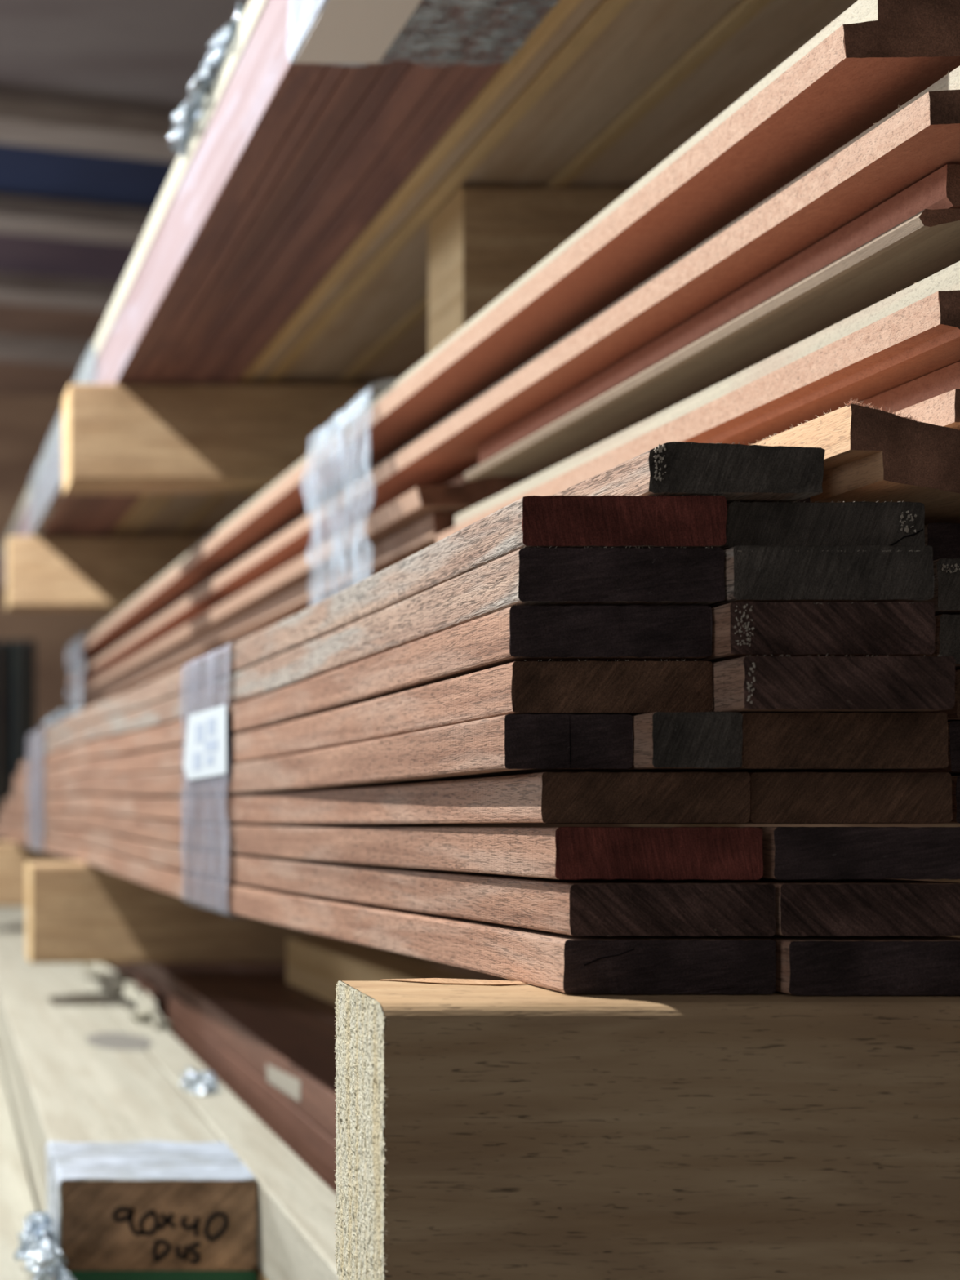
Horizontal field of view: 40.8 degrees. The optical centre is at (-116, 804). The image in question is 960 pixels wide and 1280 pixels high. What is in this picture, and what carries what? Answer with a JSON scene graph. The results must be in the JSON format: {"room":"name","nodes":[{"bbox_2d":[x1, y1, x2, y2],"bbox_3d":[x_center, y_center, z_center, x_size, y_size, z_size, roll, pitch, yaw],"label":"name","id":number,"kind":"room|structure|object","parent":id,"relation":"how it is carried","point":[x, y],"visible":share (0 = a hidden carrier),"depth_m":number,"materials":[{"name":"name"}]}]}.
{"room":"hardware store","nodes":[
{"label":"hardware store","id":0,"kind":"room"},
{"bbox_2d":[0,0,248,395],"bbox_3d":[0.283,-2.225,3.450,9.700,0.050,4.400,0,0,-9],"label":"ceiling","id":1,"kind":"structure","parent":0,"point":[145,56],"depth_m":3.07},
{"bbox_2d":[0,395,626,981],"bbox_3d":[0.500,-0.625,5.350,9.000,3.750,0.100,0,0,0],"label":"wall","id":2,"kind":"structure","parent":0,"point":[27,423],"depth_m":5.30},
{"bbox_2d":[0,334,94,366],"bbox_3d":[0.102,-2.165,4.591,9.700,0.070,0.110,0,0,-9],"label":"wooden plank","id":3,"kind":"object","parent":2,"relation":"attached to","point":[12,348],"depth_m":4.65,"materials":[{"name":"brown wood"}]},
{"bbox_2d":[740,824,933,881],"bbox_3d":[4.050,-0.625,1.900,0.100,3.750,6.800,0,0,0],"label":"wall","id":4,"kind":"structure","parent":0,"point":[741,825],"depth_m":4.09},
{"bbox_2d":[0,272,120,311],"bbox_3d":[0.184,-2.165,4.077,9.700,0.070,0.110,0,0,-9],"label":"wooden plank","id":5,"kind":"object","parent":4,"relation":"attached to","point":[15,288],"depth_m":4.12,"materials":[{"name":"brown wood"}]},
{"bbox_2d":[0,195,153,245],"bbox_3d":[0.262,-2.165,3.583,9.700,0.070,0.110,0,0,-9],"label":"wooden plank","id":6,"kind":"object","parent":4,"relation":"attached to","point":[18,215],"depth_m":3.62,"materials":[{"name":"brown wood"}]},
{"bbox_2d":[0,96,194,162],"bbox_3d":[0.337,-2.165,3.109,9.700,0.070,0.110,0,0,-9],"label":"wooden plank","id":7,"kind":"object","parent":4,"relation":"attached to","point":[23,122],"depth_m":3.13,"materials":[{"name":"brown wood"}]},
{"bbox_3d":[0.500,1.300,2.050,9.000,0.100,7.100,0,0,0],"label":"floor","id":8,"kind":"structure","parent":0,"visible":0},
{"bbox_2d":[0,640,9,841],"bbox_3d":[0.455,0.315,3.741,0.037,1.869,0.070,0,0,0],"label":"channel","id":9,"kind":"object","parent":8,"relation":"on","point":[4,644],"visible":0.44,"depth_m":3.71,"materials":[{"name":"black metal"}]},
{"bbox_2d":[10,640,22,841],"bbox_3d":[0.495,0.320,3.689,0.036,1.860,0.070,0,0,0],"label":"channel","id":10,"kind":"object","parent":8,"relation":"on","point":[16,646],"visible":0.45,"depth_m":3.65,"materials":[{"name":"black metal"}]},
{"bbox_2d":[22,640,35,798],"bbox_3d":[0.550,0.315,3.741,0.037,1.869,0.070,0,0,0],"label":"channel","id":11,"kind":"object","parent":8,"relation":"on","point":[28,646],"visible":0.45,"depth_m":3.71,"materials":[{"name":"black metal"}]},
{"bbox_2d":[420,963,433,967],"bbox_3d":[1.143,-0.440,2.171,0.084,3.380,0.096,0,0,0],"label":"post","id":12,"kind":"object","parent":8,"relation":"on","point":[426,964],"visible":0.02,"depth_m":2.12,"materials":[{"name":"brown wood"}]},
{"bbox_2d":[0,841,77,906],"bbox_3d":[0.653,0.152,2.162,0.895,0.140,0.061,0,0,0],"label":"beam","id":13,"kind":"structure","parent":12,"relation":"attached to","point":[14,856],"depth_m":2.13,"materials":[{"name":"brown wood"}]},
{"bbox_2d":[5,536,208,610],"bbox_3d":[0.686,-0.507,2.162,0.829,0.154,0.061,0,0,0],"label":"beam","id":14,"kind":"structure","parent":12,"relation":"attached to","point":[43,573],"depth_m":2.13,"materials":[{"name":"brown wood"}]},
{"bbox_3d":[0.512,0.464,2.162,1.177,0.102,0.061,0,0,0],"label":"beam","id":15,"kind":"structure","parent":12,"relation":"attached to","visible":0},
{"bbox_2d":[0,1040,256,1279],"bbox_3d":[0.268,0.381,1.892,0.147,0.061,2.316,0,0,3],"label":"pine timber","id":16,"kind":"object","parent":15,"relation":"on","point":[37,1193],"visible":0.09,"depth_m":0.74,"materials":[{"name":"green"}]},
{"bbox_2d":[0,906,257,1270],"bbox_3d":[0.275,0.316,1.892,0.162,0.068,2.317,0,0,3],"label":"pine timber","id":17,"kind":"object","parent":16,"relation":"on","point":[77,1074],"visible":0.91,"depth_m":0.89,"materials":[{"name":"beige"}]},
{"bbox_2d":[45,1140,256,1276],"bbox_3d":[0.207,0.345,0.778,0.154,0.129,0.088,0,0,0],"label":"band","id":18,"kind":"object","parent":17,"relation":"attached to","point":[76,1166],"visible":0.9,"depth_m":0.78,"materials":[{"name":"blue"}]},
{"bbox_2d":[626,824,740,826],"bbox_3d":[1.143,-0.440,1.409,0.084,3.380,0.096,0,0,0],"label":"post","id":19,"kind":"object","parent":8,"relation":"on","point":[628,825],"visible":0.02,"depth_m":1.36,"materials":[{"name":"brown wood"}]},
{"bbox_2d":[62,383,391,494],"bbox_3d":[0.680,-0.518,1.401,0.841,0.140,0.061,0,0,0],"label":"beam","id":20,"kind":"structure","parent":19,"relation":"attached to","point":[118,438],"depth_m":1.37,"materials":[{"name":"brown wood"}]},
{"bbox_2d":[0,0,327,592],"bbox_3d":[0.338,-0.633,1.614,0.031,0.088,2.253,0,0,0],"label":"board","id":21,"kind":"object","parent":20,"relation":"on","point":[265,93],"visible":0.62,"depth_m":0.99,"materials":[{"name":"brown wood"}]},
{"bbox_2d":[0,0,268,560],"bbox_3d":[0.404,-0.695,1.620,0.165,0.033,2.240,0,0,0],"label":"board","id":22,"kind":"object","parent":21,"relation":"on","point":[254,10],"visible":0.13,"depth_m":1.08,"materials":[{"name":"brown wood"}]},
{"bbox_2d":[28,339,95,536],"bbox_3d":[0.350,-0.651,1.839,0.067,0.131,0.708,0,0,0],"label":"band","id":23,"kind":"object","parent":22,"relation":"attached to","point":[48,443],"visible":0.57,"depth_m":1.89,"materials":[{"name":"grey"}]},
{"bbox_2d":[169,0,242,155],"bbox_3d":[0.319,-0.708,0.973,0.046,0.039,0.180,0,0,0],"label":"scrap","id":24,"kind":"object","parent":22,"relation":"on","point":[213,62],"visible":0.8,"depth_m":0.95,"materials":[{"name":"grey"}]},
{"bbox_2d":[285,0,367,66],"bbox_3d":[0.364,-0.650,0.652,0.091,0.126,0.269,0,0,0],"label":"band","id":25,"kind":"object","parent":22,"relation":"attached to","point":[299,33],"visible":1,"depth_m":0.76,"materials":[{"name":"blue"}]},
{"bbox_2d":[293,0,421,63],"bbox_3d":[0.359,-0.587,0.650,0.070,0.001,0.257,0,0,0],"label":"paper sheet","id":26,"kind":"object","parent":25,"relation":"attached to","point":[344,31],"visible":1,"depth_m":0.75,"materials":[{"name":"white paper"}]},
{"bbox_2d":[44,64,347,536],"bbox_3d":[0.362,-0.633,1.618,0.016,0.088,2.245,0,0,0],"label":"board","id":27,"kind":"object","parent":20,"relation":"on","point":[331,74],"visible":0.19,"depth_m":0.98,"materials":[{"name":"brown wood"}]},
{"bbox_2d":[53,0,427,536],"bbox_3d":[0.385,-0.633,1.623,0.028,0.088,2.236,0,0,0],"label":"board","id":28,"kind":"object","parent":20,"relation":"on","point":[354,82],"visible":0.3,"depth_m":0.97,"materials":[{"name":"brown wood"}]},
{"bbox_2d":[66,0,453,536],"bbox_3d":[0.410,-0.633,1.614,0.019,0.088,2.253,0,0,0],"label":"board","id":29,"kind":"object","parent":20,"relation":"on","point":[392,72],"visible":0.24,"depth_m":0.95,"materials":[{"name":"brown wood"}]},
{"bbox_2d":[75,0,497,536],"bbox_3d":[0.435,-0.633,1.618,0.030,0.088,2.245,0,0,0],"label":"board","id":30,"kind":"object","parent":20,"relation":"on","point":[417,80],"visible":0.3,"depth_m":0.95,"materials":[{"name":"brown wood"}]},
{"bbox_2d":[378,0,559,67],"bbox_3d":[0.443,-0.587,0.651,0.102,0.002,0.267,0,0,0],"label":"band","id":31,"kind":"object","parent":30,"relation":"attached to","point":[514,10],"visible":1,"depth_m":0.75,"materials":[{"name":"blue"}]},
{"bbox_2d":[88,0,522,536],"bbox_3d":[0.460,-0.633,1.623,0.017,0.088,2.236,0,0,0],"label":"board","id":32,"kind":"object","parent":20,"relation":"on","point":[452,73],"visible":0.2,"depth_m":0.94,"materials":[{"name":"brown wood"}]},
{"bbox_2d":[97,0,554,536],"bbox_3d":[0.481,-0.633,1.614,0.024,0.088,2.254,0,0,0],"label":"board","id":33,"kind":"object","parent":20,"relation":"on","point":[475,78],"visible":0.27,"depth_m":0.95,"materials":[{"name":"brown wood"}]},
{"bbox_2d":[108,0,582,536],"bbox_3d":[0.509,-0.611,1.609,0.018,0.031,2.175,0,0,0],"label":"plank","id":34,"kind":"object","parent":20,"relation":"on","point":[552,20],"visible":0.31,"depth_m":0.93,"materials":[{"name":"brown wood"}]},
{"bbox_2d":[117,0,601,536],"bbox_3d":[0.527,-0.612,1.609,0.016,0.029,2.175,0,0,0],"label":"plank","id":35,"kind":"object","parent":20,"relation":"on","point":[585,7],"visible":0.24,"depth_m":0.93,"materials":[{"name":"brown wood"}]},
{"bbox_2d":[133,0,741,536],"bbox_3d":[0.598,-0.613,1.599,0.084,0.028,2.197,0,0,0],"label":"plank","id":36,"kind":"object","parent":20,"relation":"on","point":[646,37],"visible":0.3,"depth_m":0.89,"materials":[{"name":"brown wood"}]},
{"bbox_2d":[170,0,772,536],"bbox_3d":[0.650,-0.611,1.599,0.018,0.031,2.197,0,0,0],"label":"plank","id":37,"kind":"object","parent":20,"relation":"on","point":[744,11],"visible":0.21,"depth_m":0.86,"materials":[{"name":"brown wood"}]},
{"bbox_2d":[180,0,857,536],"bbox_3d":[0.705,-0.613,1.599,0.090,0.029,2.197,0,0,0],"label":"plank","id":38,"kind":"object","parent":20,"relation":"on","point":[782,27],"visible":0.21,"depth_m":0.85,"materials":[{"name":"brown wood"}]},
{"bbox_2d":[25,861,437,963],"bbox_3d":[0.653,0.152,1.401,0.895,0.140,0.061,0,0,0],"label":"beam","id":39,"kind":"structure","parent":19,"relation":"attached to","point":[77,912],"depth_m":1.37,"materials":[{"name":"brown wood"}]},
{"bbox_3d":[0.512,0.464,1.335,1.177,0.102,0.061,0,0,0],"label":"beam","id":40,"kind":"structure","parent":19,"relation":"attached to","visible":0},
{"bbox_2d":[253,1264,266,1279],"bbox_3d":[0.378,0.381,1.805,0.079,0.061,2.487,0,0,3],"label":"pine timber","id":41,"kind":"object","parent":40,"relation":"on","point":[260,1276],"visible":0.02,"depth_m":0.74,"materials":[{"name":"beige wood"}]},
{"bbox_2d":[23,906,338,1279],"bbox_3d":[0.362,0.316,1.805,0.049,0.068,2.486,0,0,3],"label":"pine timber","id":42,"kind":"object","parent":41,"relation":"on","point":[295,1224],"visible":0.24,"depth_m":0.75,"materials":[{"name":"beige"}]},
{"bbox_2d":[80,963,164,1029],"bbox_3d":[0.340,0.263,1.425,0.049,0.055,0.386,0,0,-1],"label":"scrap","id":43,"kind":"object","parent":42,"relation":"on","point":[148,1015],"visible":0.8,"depth_m":1.35,"materials":[{"name":"brown wood"}]},
{"bbox_2d":[176,1069,223,1095],"bbox_3d":[0.318,0.280,0.992,0.044,0.015,0.088,0,0,12],"label":"scrap","id":44,"kind":"object","parent":42,"relation":"on","point":[209,1089],"visible":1,"depth_m":0.99,"materials":[{"name":"grey"}]},
{"bbox_2d":[933,823,959,937],"bbox_3d":[1.143,-0.440,0.983,0.084,3.380,0.096,0,0,0],"label":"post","id":45,"kind":"object","parent":8,"relation":"on","point":[948,824],"visible":0.02,"depth_m":1.02,"materials":[{"name":"brown wood"}]},
{"bbox_2d":[427,186,631,354],"bbox_3d":[0.828,-0.526,0.974,0.545,0.140,0.061,0,0,0],"label":"beam","id":46,"kind":"structure","parent":45,"relation":"attached to","point":[482,241],"depth_m":0.94,"materials":[{"name":"brown wood"}]},
{"bbox_2d":[124,0,631,536],"bbox_3d":[0.545,-0.611,1.609,0.019,0.031,2.175,0,0,0],"label":"plank","id":47,"kind":"object","parent":46,"relation":"on","point":[606,11],"visible":0.29,"depth_m":0.93,"materials":[{"name":"brown wood"}]},
{"bbox_3d":[1.143,-0.440,0.444,0.084,3.380,0.096,0,0,0],"label":"post","id":48,"kind":"object","parent":8,"relation":"on","visible":0},
{"bbox_2d":[333,977,959,1279],"bbox_3d":[0.652,0.151,0.435,0.896,0.142,0.066,0,0,0],"label":"beam","id":49,"kind":"structure","parent":48,"relation":"attached to","point":[486,1129],"depth_m":0.41,"materials":[{"name":"brown wood"}]},
{"bbox_2d":[0,827,776,994],"bbox_3d":[0.333,0.074,1.485,0.103,0.031,2.122,0,0,0],"label":"board","id":50,"kind":"object","parent":49,"relation":"on","point":[674,964],"visible":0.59,"depth_m":0.47,"materials":[{"name":"brown wood"}]},
{"bbox_2d":[0,817,775,936],"bbox_3d":[0.334,0.049,1.452,0.101,0.030,2.056,0,0,0],"label":"board","id":51,"kind":"object","parent":50,"relation":"on","point":[580,907],"visible":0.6,"depth_m":0.47,"materials":[{"name":"brown wood"}]},
{"bbox_2d":[26,726,52,854],"bbox_3d":[0.305,-0.025,1.817,0.056,0.225,0.207,0,0,0],"label":"band","id":52,"kind":"object","parent":51,"relation":"attached to","point":[29,794],"visible":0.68,"depth_m":1.82,"materials":[{"name":"grey"}]},
{"bbox_2d":[180,641,248,918],"bbox_3d":[0.304,-0.019,0.858,0.057,0.224,0.137,0,0,0],"label":"band","id":53,"kind":"object","parent":51,"relation":"attached to","point":[206,743],"visible":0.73,"depth_m":0.85,"materials":[{"name":"grey"}]},
{"bbox_2d":[0,808,763,879],"bbox_3d":[0.332,0.025,1.424,0.099,0.030,1.997,0,0,0],"label":"board","id":54,"kind":"object","parent":51,"relation":"on","point":[573,853],"visible":0.8,"depth_m":0.47,"materials":[{"name":"brown wood"}]},
{"bbox_2d":[4,772,750,824],"bbox_3d":[0.330,0.001,1.367,0.095,0.030,1.877,0,0,0],"label":"board","id":55,"kind":"object","parent":54,"relation":"on","point":[541,797],"visible":0.88,"depth_m":0.46,"materials":[{"name":"brown wood"}]},
{"bbox_2d":[12,714,633,797],"bbox_3d":[0.306,-0.024,1.296,0.063,0.032,1.723,0,0,0],"label":"board","id":56,"kind":"object","parent":55,"relation":"on","point":[508,744],"visible":0.84,"depth_m":0.50,"materials":[{"name":"brown wood"}]},
{"bbox_2d":[13,658,713,785],"bbox_3d":[0.324,-0.049,1.286,0.093,0.032,1.705,0,0,0],"label":"board","id":57,"kind":"object","parent":56,"relation":"on","point":[579,687],"visible":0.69,"depth_m":0.46,"materials":[{"name":"brown wood"}]},
{"bbox_2d":[19,604,712,773],"bbox_3d":[0.324,-0.073,1.239,0.094,0.031,1.608,0,0,0],"label":"board","id":58,"kind":"object","parent":57,"relation":"on","point":[632,633],"visible":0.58,"depth_m":0.46,"materials":[{"name":"brown wood"}]},
{"bbox_2d":[28,546,725,759],"bbox_3d":[0.327,-0.098,1.179,0.093,0.032,1.490,0,0,0],"label":"board","id":59,"kind":"object","parent":58,"relation":"on","point":[537,575],"visible":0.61,"depth_m":0.46,"materials":[{"name":"brown wood"}]},
{"bbox_2d":[31,494,726,746],"bbox_3d":[0.327,-0.122,1.165,0.090,0.030,1.460,0,0,0],"label":"board","id":60,"kind":"object","parent":59,"relation":"on","point":[595,521],"visible":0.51,"depth_m":0.47,"materials":[{"name":"brown wood"}]},
{"bbox_2d":[41,707,78,727],"bbox_3d":[0.306,-0.148,1.696,0.064,0.024,0.276,0,0,4],"label":"scrap","id":61,"kind":"object","parent":60,"relation":"on","point":[59,716],"visible":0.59,"depth_m":1.63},
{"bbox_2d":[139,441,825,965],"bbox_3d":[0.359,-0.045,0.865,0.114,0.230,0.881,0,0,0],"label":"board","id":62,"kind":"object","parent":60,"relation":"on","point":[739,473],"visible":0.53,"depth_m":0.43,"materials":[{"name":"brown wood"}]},
{"bbox_2d":[590,711,742,772],"bbox_3d":[0.356,-0.024,1.289,0.048,0.032,1.730,0,0,0],"label":"board","id":63,"kind":"object","parent":55,"relation":"on","point":[678,741],"visible":0.09,"depth_m":0.42,"materials":[{"name":"brown wood"}]},
{"bbox_2d":[739,934,959,995],"bbox_3d":[0.427,0.074,1.500,0.098,0.031,2.157,0,0,0],"label":"board","id":64,"kind":"object","parent":49,"relation":"on","point":[809,965],"visible":0.14,"depth_m":0.42,"materials":[{"name":"brown wood"}]},
{"bbox_2d":[704,878,959,936],"bbox_3d":[0.425,0.049,1.488,0.101,0.030,2.127,0,0,0],"label":"board","id":65,"kind":"object","parent":64,"relation":"on","point":[803,907],"visible":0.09,"depth_m":0.42,"materials":[{"name":"brown wood"}]},
{"bbox_2d":[84,810,959,879],"bbox_3d":[0.427,0.025,1.418,0.097,0.030,1.982,0,0,0],"label":"board","id":66,"kind":"object","parent":65,"relation":"on","point":[788,853],"visible":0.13,"depth_m":0.43,"materials":[{"name":"brown wood"}]},
{"bbox_2d":[191,772,952,824],"bbox_3d":[0.422,0.001,1.364,0.091,0.030,1.867,0,0,0],"label":"board","id":67,"kind":"object","parent":66,"relation":"on","point":[775,797],"visible":0.2,"depth_m":0.43,"materials":[{"name":"brown wood"}]},
{"bbox_2d":[679,711,948,773],"bbox_3d":[0.422,-0.024,1.300,0.098,0.032,1.746,0,0,0],"label":"board","id":68,"kind":"object","parent":67,"relation":"on","point":[819,741],"visible":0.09,"depth_m":0.43,"materials":[{"name":"brown wood"}]},
{"bbox_2d":[711,653,955,713],"bbox_3d":[0.415,-0.049,1.274,0.096,0.032,1.710,0,0,0],"label":"board","id":69,"kind":"object","parent":68,"relation":"on","point":[766,683],"visible":0.41,"depth_m":0.42,"materials":[{"name":"brown wood"}]},
{"bbox_2d":[690,601,935,662],"bbox_3d":[0.415,-0.073,1.202,0.096,0.031,1.551,0,0,0],"label":"board","id":70,"kind":"object","parent":69,"relation":"on","point":[740,629],"visible":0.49,"depth_m":0.43,"materials":[{"name":"brown wood"}]},
{"bbox_2d":[706,545,933,608],"bbox_3d":[0.418,-0.098,1.192,0.090,0.032,1.523,0,0,0],"label":"board","id":71,"kind":"object","parent":70,"relation":"on","point":[752,573],"visible":0.22,"depth_m":0.43,"materials":[{"name":"brown wood"}]},
{"bbox_2d":[718,500,924,550],"bbox_3d":[0.425,-0.122,1.173,0.090,0.030,1.459,0,0,0],"label":"board","id":72,"kind":"object","parent":71,"relation":"on","point":[794,523],"visible":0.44,"depth_m":0.44,"materials":[{"name":"brown wood"}]},
{"bbox_2d":[796,497,810,502],"bbox_3d":[0.428,-0.151,0.885,0.020,0.026,0.840,0,0,0],"label":"board","id":73,"kind":"object","parent":72,"relation":"on","point":[807,500],"visible":0.02,"depth_m":0.47,"materials":[{"name":"brown wood"}]},
{"bbox_2d":[714,775,959,824],"bbox_3d":[0.546,0.001,1.388,0.097,0.030,1.862,0,0,0],"label":"board","id":74,"kind":"object","parent":66,"relation":"on","point":[955,779],"visible":0.08,"depth_m":0.46,"materials":[{"name":"brown wood"}]},
{"bbox_2d":[873,720,959,775],"bbox_3d":[0.552,-0.024,1.341,0.106,0.032,1.760,0,0,0],"label":"board","id":75,"kind":"object","parent":74,"relation":"on","point":[953,726],"visible":0.02,"depth_m":0.46,"materials":[{"name":"brown wood"}]},
{"bbox_2d":[923,669,959,721],"bbox_3d":[0.548,-0.048,1.284,0.101,0.030,1.654,0,0,0],"label":"board","id":76,"kind":"object","parent":75,"relation":"on","point":[953,714],"visible":0.02,"depth_m":0.46,"materials":[{"name":"brown wood"}]},
{"bbox_2d":[920,613,959,670],"bbox_3d":[0.536,-0.072,1.228,0.101,0.030,1.552,0,0,0],"label":"board","id":77,"kind":"object","parent":76,"relation":"on","point":[947,633],"visible":0.02,"depth_m":0.45,"materials":[{"name":"brown wood"}]},
{"bbox_2d":[919,558,959,615],"bbox_3d":[0.532,-0.098,1.218,0.095,0.031,1.532,0,0,0],"label":"board","id":78,"kind":"object","parent":77,"relation":"on","point":[946,598],"visible":0.09,"depth_m":0.45,"materials":[{"name":"brown wood"}]},
{"bbox_3d":[0.553,-0.121,1.202,0.101,0.030,1.456,0,0,0],"label":"board","id":79,"kind":"object","parent":78,"relation":"on","visible":0},
{"bbox_2d":[748,396,959,524],"bbox_3d":[0.495,-0.163,0.636,0.117,0.045,0.381,0,0,0],"label":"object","id":80,"kind":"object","parent":79,"relation":"on","point":[872,454],"depth_m":0.45,"materials":[{"name":"beige wood"}]},
{"bbox_2d":[894,388,959,430],"bbox_3d":[0.537,-0.185,0.793,0.086,0.017,0.677,0,0,0],"label":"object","id":81,"kind":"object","parent":80,"relation":"on","point":[944,409],"depth_m":0.46,"materials":[{"name":"brown wood"}]},
{"bbox_2d":[858,361,959,413],"bbox_3d":[0.551,-0.203,0.648,0.075,0.018,0.357,0,0,0],"label":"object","id":82,"kind":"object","parent":81,"relation":"on","point":[947,379],"depth_m":0.49,"materials":[{"name":"brown wood"}]},
{"bbox_2d":[435,261,959,542],"bbox_3d":[0.529,-0.231,0.646,0.107,0.038,0.405,0,0,0],"label":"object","id":83,"kind":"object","parent":82,"relation":"on","point":[913,333],"depth_m":0.52,"materials":[{"name":"beige wood"}]},
{"bbox_3d":[0.571,-0.268,0.654,0.045,0.022,0.370,0,0,0],"label":"trim","id":84,"kind":"structure","parent":83,"relation":"on","visible":0},
{"bbox_2d":[463,208,959,481],"bbox_3d":[0.544,-0.280,0.655,0.100,0.009,0.370,0,0,0],"label":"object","id":85,"kind":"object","parent":84,"relation":"on","point":[927,242],"depth_m":0.59,"materials":[{"name":"beige wood"}]},
{"bbox_2d":[478,164,959,464],"bbox_3d":[0.550,-0.296,0.654,0.087,0.020,0.370,0,0,0],"label":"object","id":86,"kind":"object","parent":85,"relation":"on","point":[940,189],"depth_m":0.57,"materials":[{"name":"brown wood"}]},
{"bbox_3d":[0.557,-0.205,1.766,0.115,0.032,1.688,0,0,0],"label":"trim","id":87,"kind":"structure","parent":81,"relation":"on","visible":0},
{"bbox_2d":[86,511,460,705],"bbox_3d":[0.553,-0.249,1.638,0.122,0.027,1.510,0,0,0],"label":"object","id":88,"kind":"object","parent":87,"relation":"on","point":[422,533],"depth_m":1.23,"materials":[{"name":"brown wood"}]},
{"bbox_2d":[71,475,533,699],"bbox_3d":[0.542,-0.280,1.675,0.144,0.032,1.610,0,0,0],"label":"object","id":89,"kind":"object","parent":88,"relation":"on","point":[460,495],"depth_m":1.06,"materials":[{"name":"brown wood"}]},
{"bbox_2d":[67,66,959,684],"bbox_3d":[0.517,-0.321,1.483,0.093,0.031,2.080,0,0,0],"label":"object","id":90,"kind":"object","parent":89,"relation":"on","point":[922,136],"depth_m":0.62,"materials":[{"name":"beige wood"}]},
{"bbox_2d":[67,0,959,662],"bbox_3d":[0.508,-0.370,1.451,0.108,0.037,1.971,0,0,0],"label":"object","id":91,"kind":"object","parent":90,"relation":"on","point":[876,56],"depth_m":0.61,"materials":[{"name":"beige wood"}]},
{"bbox_2d":[66,631,93,711],"bbox_3d":[0.517,-0.267,2.315,0.143,0.253,0.232,0,0,0],"label":"band","id":92,"kind":"object","parent":91,"relation":"attached to","point":[71,655],"visible":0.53,"depth_m":2.29,"materials":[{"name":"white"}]},
{"bbox_2d":[301,379,396,607],"bbox_3d":[0.517,-0.266,0.978,0.143,0.252,0.162,0,0,0],"label":"band","id":93,"kind":"object","parent":91,"relation":"attached to","point":[356,541],"visible":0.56,"depth_m":0.97,"materials":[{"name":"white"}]},
{"bbox_3d":[0.512,0.464,0.639,1.177,0.102,0.061,0,0,0],"label":"beam","id":94,"kind":"structure","parent":48,"relation":"attached to","visible":0},
{"bbox_2d":[0,1062,50,1279],"bbox_3d":[0.149,0.390,1.816,0.079,0.043,2.466,0,0,3],"label":"pine timber","id":95,"kind":"object","parent":94,"relation":"on","point":[15,1190],"visible":0.69,"depth_m":0.94,"materials":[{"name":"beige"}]},
{"bbox_2d":[7,1201,73,1279],"bbox_3d":[0.118,0.336,0.745,0.046,0.062,0.101,0,0,0],"label":"plastic wrap","id":96,"kind":"object","parent":95,"relation":"on","point":[48,1248],"visible":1,"depth_m":0.74,"materials":[{"name":"grey"}]},
{"bbox_2d":[163,1024,335,1193],"bbox_3d":[0.469,0.365,1.675,0.109,0.093,2.315,0,0,3],"label":"board","id":97,"kind":"object","parent":94,"relation":"on","point":[207,1068],"visible":0.02,"depth_m":0.99,"materials":[{"name":"brown wood"}]},
{"bbox_2d":[107,963,336,1191],"bbox_3d":[0.469,0.297,1.675,0.109,0.040,2.315,0,0,3],"label":"board","id":98,"kind":"object","parent":97,"relation":"on","point":[313,1144],"visible":0.2,"depth_m":1.02,"materials":[{"name":"brown wood"}]},
{"bbox_2d":[124,963,336,1140],"bbox_3d":[0.469,0.257,1.675,0.110,0.038,2.315,0,0,3],"label":"board","id":99,"kind":"object","parent":98,"relation":"on","point":[291,1046],"visible":0.3,"depth_m":1.07,"materials":[{"name":"brown wood"}]},
{"bbox_3d":[0.579,0.365,1.675,0.231,0.093,2.306,0,0,0],"label":"board","id":100,"kind":"object","parent":94,"relation":"on","visible":0},
{"bbox_3d":[0.579,0.297,1.675,0.231,0.040,2.306,0,0,0],"label":"board","id":101,"kind":"object","parent":100,"relation":"on","visible":0},
{"bbox_2d":[226,963,336,1023],"bbox_3d":[0.580,0.257,1.675,0.109,0.038,2.315,0,0,3],"label":"board","id":102,"kind":"object","parent":101,"relation":"on","point":[273,975],"visible":0.04,"depth_m":1.29,"materials":[{"name":"brown wood"}]},
{"bbox_2d":[286,937,470,1004],"bbox_3d":[0.565,0.207,0.924,0.063,0.061,0.761,0,0,0],"label":"beam","id":103,"kind":"structure","parent":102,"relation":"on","point":[315,966],"depth_m":1.18,"materials":[{"name":"brown wood"}]}
]}

